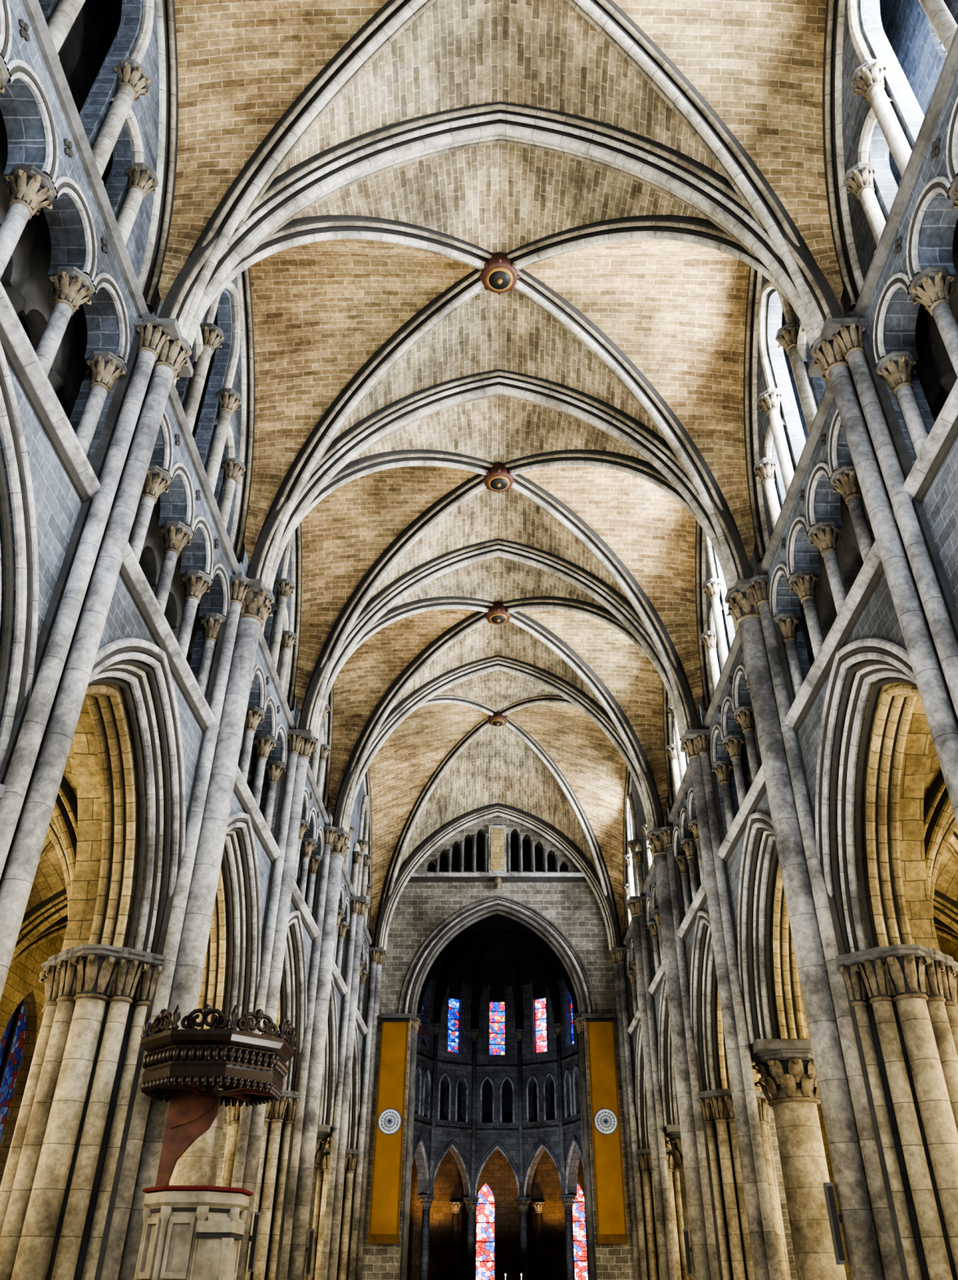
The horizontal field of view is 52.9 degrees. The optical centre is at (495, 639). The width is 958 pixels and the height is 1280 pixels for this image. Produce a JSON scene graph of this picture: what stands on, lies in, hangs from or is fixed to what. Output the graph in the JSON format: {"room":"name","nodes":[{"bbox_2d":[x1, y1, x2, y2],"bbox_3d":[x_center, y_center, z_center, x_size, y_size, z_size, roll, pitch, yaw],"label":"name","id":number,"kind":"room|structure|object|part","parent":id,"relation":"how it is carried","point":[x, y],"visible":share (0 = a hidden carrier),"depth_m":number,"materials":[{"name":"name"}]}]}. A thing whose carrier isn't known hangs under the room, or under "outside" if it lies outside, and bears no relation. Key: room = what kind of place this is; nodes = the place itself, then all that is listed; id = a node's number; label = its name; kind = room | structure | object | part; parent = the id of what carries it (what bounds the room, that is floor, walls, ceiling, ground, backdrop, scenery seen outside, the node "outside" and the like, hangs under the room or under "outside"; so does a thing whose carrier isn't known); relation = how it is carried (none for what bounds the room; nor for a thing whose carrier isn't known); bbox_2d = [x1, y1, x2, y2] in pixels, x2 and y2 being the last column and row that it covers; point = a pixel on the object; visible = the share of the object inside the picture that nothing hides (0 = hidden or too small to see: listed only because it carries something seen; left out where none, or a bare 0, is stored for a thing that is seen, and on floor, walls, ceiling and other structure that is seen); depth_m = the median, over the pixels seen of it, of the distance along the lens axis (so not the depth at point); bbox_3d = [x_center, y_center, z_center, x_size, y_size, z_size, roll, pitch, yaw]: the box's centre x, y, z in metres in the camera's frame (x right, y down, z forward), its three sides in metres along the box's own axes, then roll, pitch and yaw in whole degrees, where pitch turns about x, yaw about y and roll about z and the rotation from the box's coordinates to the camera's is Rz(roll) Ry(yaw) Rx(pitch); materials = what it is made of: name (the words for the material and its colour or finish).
{"room":"church","nodes":[
{"label":"church","id":0,"kind":"room"},
{"bbox_2d":[9,742,77,967],"bbox_3d":[-9.370,5.421,19.471,5.646,4.065,45.091,0,-34,0],"label":"vault","id":1,"kind":"object","parent":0,"point":[46,916],"visible":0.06,"depth_m":22.02,"materials":[{"name":"stone"}]},
{"bbox_2d":[0,935,169,1186],"bbox_3d":[-9.720,7.588,17.735,5.600,10.500,45.017,0,-34,0],"label":"wall","id":2,"kind":"structure","parent":0,"point":[22,982],"depth_m":24.51,"materials":[{"name":"stone"}]},
{"bbox_2d":[0,998,25,1142],"bbox_3d":[-12.170,7.705,17.998,0.100,5.400,40.100,0,-34,0],"label":"window","id":3,"kind":"structure","parent":2,"relation":"in","point":[11,1044],"depth_m":24.16,"materials":[{"name":"blue glass"}]},
{"bbox_2d":[0,0,373,1149],"bbox_3d":[-6.120,0.872,22.619,1.900,15.103,44.450,0,-34,0],"label":"wall","id":4,"kind":"structure","parent":0,"point":[144,714],"depth_m":15.57,"materials":[{"name":"stone"}]},
{"bbox_2d":[0,0,369,1019],"bbox_3d":[-5.951,2.072,21.807,1.318,3.360,44.450,0,-34,0],"label":"arcade","id":5,"kind":"object","parent":4,"relation":"attached to","point":[46,278],"visible":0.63,"depth_m":13.71,"materials":[{"name":"stone"}]},
{"bbox_2d":[38,0,373,931],"bbox_3d":[-5.601,-2.318,24.776,0.738,7.000,44.450,0,-34,0],"label":"arcade","id":6,"kind":"object","parent":4,"relation":"attached to","point":[119,115],"visible":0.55,"depth_m":17.38,"materials":[{"name":"stone"}]},
{"bbox_2d":[407,835,589,1279],"bbox_3d":[0.080,23.628,49.129,25.200,19.100,24.135,0,-34,0],"label":"apse","id":7,"kind":"structure","parent":0,"point":[471,1103],"depth_m":52.65,"materials":[{"name":"stone"}]},
{"bbox_2d":[421,996,424,1044],"bbox_3d":[-4.176,20.091,53.316,0.020,4.450,0.880,-13,-36,18],"label":"window","id":8,"kind":"structure","parent":7,"relation":"in","point":[424,997],"depth_m":53.07,"materials":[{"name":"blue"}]},
{"bbox_2d":[447,998,458,1052],"bbox_3d":[-2.487,21.260,55.043,0.880,4.450,0.020,21,-39,-28],"label":"window","id":9,"kind":"structure","parent":7,"relation":"in","point":[453,1015],"depth_m":54.66,"materials":[{"name":"blue glass"}]},
{"bbox_2d":[475,1183,494,1279],"bbox_3d":[-0.570,32.474,52.838,1.000,4.600,0.020,0,-34,0],"label":"window","id":10,"kind":"structure","parent":7,"relation":"in","point":[485,1250],"depth_m":52.74,"materials":[{"name":"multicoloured glass"}]},
{"bbox_2d":[489,1002,505,1054],"bbox_3d":[0.080,21.699,55.694,0.880,4.450,0.020,0,-34,0],"label":"window","id":11,"kind":"structure","parent":7,"relation":"in","point":[497,1010],"depth_m":55.27,"materials":[{"name":"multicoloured glass"}]},
{"bbox_2d":[535,998,546,1052],"bbox_3d":[2.647,21.260,55.043,0.880,4.450,0.020,-21,-39,28],"label":"window","id":12,"kind":"structure","parent":7,"relation":"in","point":[540,1004],"depth_m":54.67,"materials":[{"name":"red glass"}]},
{"bbox_2d":[570,997,573,1044],"bbox_3d":[4.336,20.091,53.316,0.020,4.450,0.880,13,-36,-18],"label":"window","id":13,"kind":"structure","parent":7,"relation":"in","point":[571,1011],"depth_m":53.07,"materials":[{"name":"blue glass"}]},
{"bbox_2d":[572,1182,588,1279],"bbox_3d":[4.464,31.788,51.824,1.000,4.600,0.020,-15,-37,20],"label":"window","id":14,"kind":"structure","parent":7,"relation":"in","point":[579,1207],"depth_m":51.63,"materials":[{"name":"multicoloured glass"}]},
{"bbox_2d":[288,538,709,831],"bbox_3d":[0.080,1.503,29.794,11.960,6.909,7.004,0,-34,0],"label":"vault","id":15,"kind":"object","parent":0,"point":[538,607],"visible":0.71,"depth_m":31.85,"materials":[{"name":"stone"}]},
{"bbox_2d":[324,655,672,951],"bbox_3d":[0.080,6.323,38.036,11.960,8.159,13.360,0,-34,0],"label":"vault","id":16,"kind":"object","parent":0,"point":[517,740],"visible":0.77,"depth_m":41.88,"materials":[{"name":"stone"}]},
{"bbox_2d":[235,368,764,736],"bbox_3d":[0.080,-2.054,24.534,11.960,6.909,7.004,0,-34,0],"label":"vault","id":17,"kind":"object","parent":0,"point":[561,470],"visible":0.73,"depth_m":26.58,"materials":[{"name":"stone"}]},
{"bbox_2d":[146,101,855,587],"bbox_3d":[0.080,-5.611,19.274,11.960,6.909,7.004,0,-34,0],"label":"vault","id":18,"kind":"object","parent":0,"point":[611,264],"visible":0.77,"depth_m":21.19,"materials":[{"name":"stone"}]},
{"bbox_2d":[137,0,864,338],"bbox_3d":[0.080,-9.169,14.014,11.960,6.909,7.004,0,-34,0],"label":"vault","id":19,"kind":"object","parent":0,"point":[251,91],"visible":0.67,"depth_m":16.47,"materials":[{"name":"stone"}]},
{"bbox_2d":[215,815,798,1279],"bbox_3d":[0.080,15.682,39.879,25.200,21.900,1.285,0,-34,0],"label":"wall","id":20,"kind":"structure","parent":0,"point":[466,880],"depth_m":41.37,"materials":[{"name":"stone"}]},
{"bbox_2d":[622,0,957,1149],"bbox_3d":[6.280,0.872,22.619,1.900,15.103,44.450,0,-34,0],"label":"wall","id":21,"kind":"structure","parent":0,"point":[858,714],"depth_m":15.87,"materials":[{"name":"stone"}]},
{"bbox_2d":[622,0,957,926],"bbox_3d":[5.761,-2.318,24.776,0.738,7.000,44.450,0,-34,0],"label":"arcade","id":22,"kind":"object","parent":21,"relation":"attached to","point":[882,113],"visible":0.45,"depth_m":17.50,"materials":[{"name":"stone"}]},
{"bbox_2d":[626,68,957,1019],"bbox_3d":[6.111,2.072,21.807,1.318,3.360,44.450,0,-34,0],"label":"arcade","id":23,"kind":"object","parent":21,"relation":"attached to","point":[815,566],"visible":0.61,"depth_m":15.77,"materials":[{"name":"stone"}]},
{"bbox_2d":[757,733,957,1091],"bbox_3d":[9.530,5.421,19.471,5.646,4.065,45.091,0,-34,0],"label":"vault","id":24,"kind":"object","parent":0,"point":[940,825],"visible":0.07,"depth_m":16.73,"materials":[{"name":"stone"}]},
{"bbox_2d":[817,934,957,1279],"bbox_3d":[9.880,7.588,17.735,5.600,10.500,45.017,0,-34,0],"label":"wall","id":25,"kind":"structure","parent":0,"point":[948,946],"depth_m":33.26,"materials":[{"name":"stone"}]},
{"label":"floor","id":26,"kind":"structure","parent":0,"visible":0},
{"bbox_2d":[0,317,193,1000],"bbox_3d":[-5.981,1.118,10.954,2.420,13.620,2.420,-29,-44,36],"label":"pier","id":27,"kind":"object","parent":26,"relation":"on","point":[68,641],"visible":1,"depth_m":11.59,"materials":[{"name":"stone"}]},
{"bbox_2d":[0,574,275,1279],"bbox_3d":[-5.981,4.676,16.214,2.420,13.620,2.420,-29,-44,36],"label":"pier","id":28,"kind":"object","parent":26,"relation":"on","point":[86,1143],"visible":0.97,"depth_m":14.29,"materials":[{"name":"stone"}]},
{"bbox_2d":[133,1004,297,1279],"bbox_3d":[-4.040,7.913,13.228,2.120,4.911,3.060,0,-34,0],"label":"pulpit","id":29,"kind":"object","parent":26,"relation":"on","point":[189,1232],"visible":1,"depth_m":13.11,"materials":[{"name":"wood"}]},
{"bbox_3d":[-4.000,7.438,12.957,1.349,0.055,1.349,0,-34,0],"label":"red cushion rail","id":30,"kind":"part","parent":29,"relation":"part of","materials":[{"name":"fabric"}]},
{"bbox_2d":[168,728,317,1279],"bbox_3d":[-5.846,8.233,21.474,2.348,13.620,1.700,0,-34,0],"label":"pier","id":31,"kind":"object","parent":26,"relation":"on","point":[198,1165],"visible":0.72,"depth_m":21.66,"materials":[{"name":"stone"}]},
{"bbox_2d":[247,1212,261,1271],"bbox_3d":[-4.795,11.884,19.001,0.150,1.000,0.145,0,-34,0],"label":"speaker","id":32,"kind":"object","parent":31,"relation":"attached to","point":[254,1238],"visible":1,"depth_m":18.96},
{"bbox_2d":[220,826,351,1279],"bbox_3d":[-5.981,11.790,26.734,2.420,13.620,2.420,-29,-44,36],"label":"pier","id":33,"kind":"object","parent":26,"relation":"on","point":[283,1191],"visible":0.66,"depth_m":25.31,"materials":[{"name":"stone"}]},
{"bbox_2d":[306,1228,315,1275],"bbox_3d":[-4.705,15.442,24.261,0.150,1.000,0.145,0,-34,0],"label":"speaker","id":34,"kind":"object","parent":33,"relation":"attached to","point":[309,1250],"visible":1,"depth_m":24.23},
{"bbox_2d":[303,896,369,1279],"bbox_3d":[-5.846,15.348,31.994,2.348,13.620,1.700,0,-34,0],"label":"pier","id":35,"kind":"object","parent":26,"relation":"on","point":[358,904],"visible":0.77,"depth_m":31.55,"materials":[{"name":"stone"}]},
{"bbox_2d":[307,946,386,1279],"bbox_3d":[-5.981,18.905,37.254,2.420,13.620,2.420,-29,-44,36],"label":"pier","id":36,"kind":"object","parent":26,"relation":"on","point":[353,1205],"visible":0.54,"depth_m":35.88,"materials":[{"name":"stone"}]},
{"bbox_2d":[368,1018,409,1244],"bbox_3d":[-4.090,18.689,37.059,1.160,7.760,0.105,0,-34,0],"label":"hanging banner","id":37,"kind":"object","parent":36,"relation":"hanging from","point":[385,1197],"visible":1,"depth_m":36.85,"materials":[{"name":"fabric"}]},
{"bbox_2d":[485,1273,522,1279],"bbox_3d":[0.080,28.975,41.973,4.400,2.224,2.400,0,-34,0],"label":"candles","id":38,"kind":"object","parent":26,"relation":"on","point":[486,1273],"visible":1,"depth_m":42.42,"materials":[{"name":"wax"}]},
{"bbox_2d":[608,946,688,1279],"bbox_3d":[6.141,18.905,37.254,2.420,13.620,2.420,-29,-44,36],"label":"pier","id":39,"kind":"object","parent":26,"relation":"on","point":[646,1261],"visible":0.54,"depth_m":35.84,"materials":[{"name":"stone"}]},
{"bbox_2d":[586,1018,628,1244],"bbox_3d":[4.250,18.689,37.059,1.160,7.760,0.105,0,-34,0],"label":"hanging banner","id":40,"kind":"object","parent":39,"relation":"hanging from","point":[610,1193],"visible":1,"depth_m":36.85,"materials":[{"name":"fabric"}]},
{"bbox_2d":[626,896,694,1279],"bbox_3d":[6.006,15.348,31.994,2.348,13.620,1.700,0,-34,0],"label":"pier","id":41,"kind":"object","parent":26,"relation":"on","point":[637,905],"visible":0.72,"depth_m":31.52,"materials":[{"name":"stone"}]},
{"bbox_2d":[645,826,791,1279],"bbox_3d":[6.141,11.790,26.734,2.420,13.620,2.420,29,-44,-36],"label":"pier","id":42,"kind":"object","parent":26,"relation":"on","point":[721,1245],"visible":0.63,"depth_m":25.20,"materials":[{"name":"stone"}]},
{"bbox_2d":[683,1228,692,1275],"bbox_3d":[4.865,15.442,24.261,0.150,1.000,0.145,0,-34,0],"label":"speaker","id":43,"kind":"object","parent":42,"relation":"attached to","point":[687,1249],"visible":1,"depth_m":24.23},
{"bbox_2d":[680,728,847,1279],"bbox_3d":[6.006,8.233,21.474,2.348,13.620,1.700,0,-34,0],"label":"pier","id":44,"kind":"object","parent":26,"relation":"on","point":[786,1067],"visible":0.93,"depth_m":20.12,"materials":[{"name":"stone"}]},
{"bbox_2d":[724,574,957,1279],"bbox_3d":[6.141,4.676,16.214,2.420,13.620,2.420,29,-44,-36],"label":"pier","id":45,"kind":"object","parent":26,"relation":"on","point":[882,1022],"visible":0.99,"depth_m":14.51,"materials":[{"name":"stone"}]},
{"bbox_2d":[822,1182,846,1264],"bbox_3d":[4.865,8.327,13.741,0.150,1.000,0.145,0,-34,0],"label":"speaker","id":46,"kind":"object","parent":45,"relation":"attached to","point":[835,1219],"visible":1,"depth_m":13.70},
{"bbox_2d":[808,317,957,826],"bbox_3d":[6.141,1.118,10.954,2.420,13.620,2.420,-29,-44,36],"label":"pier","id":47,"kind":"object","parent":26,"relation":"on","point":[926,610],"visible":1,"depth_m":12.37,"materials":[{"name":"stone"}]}
]}

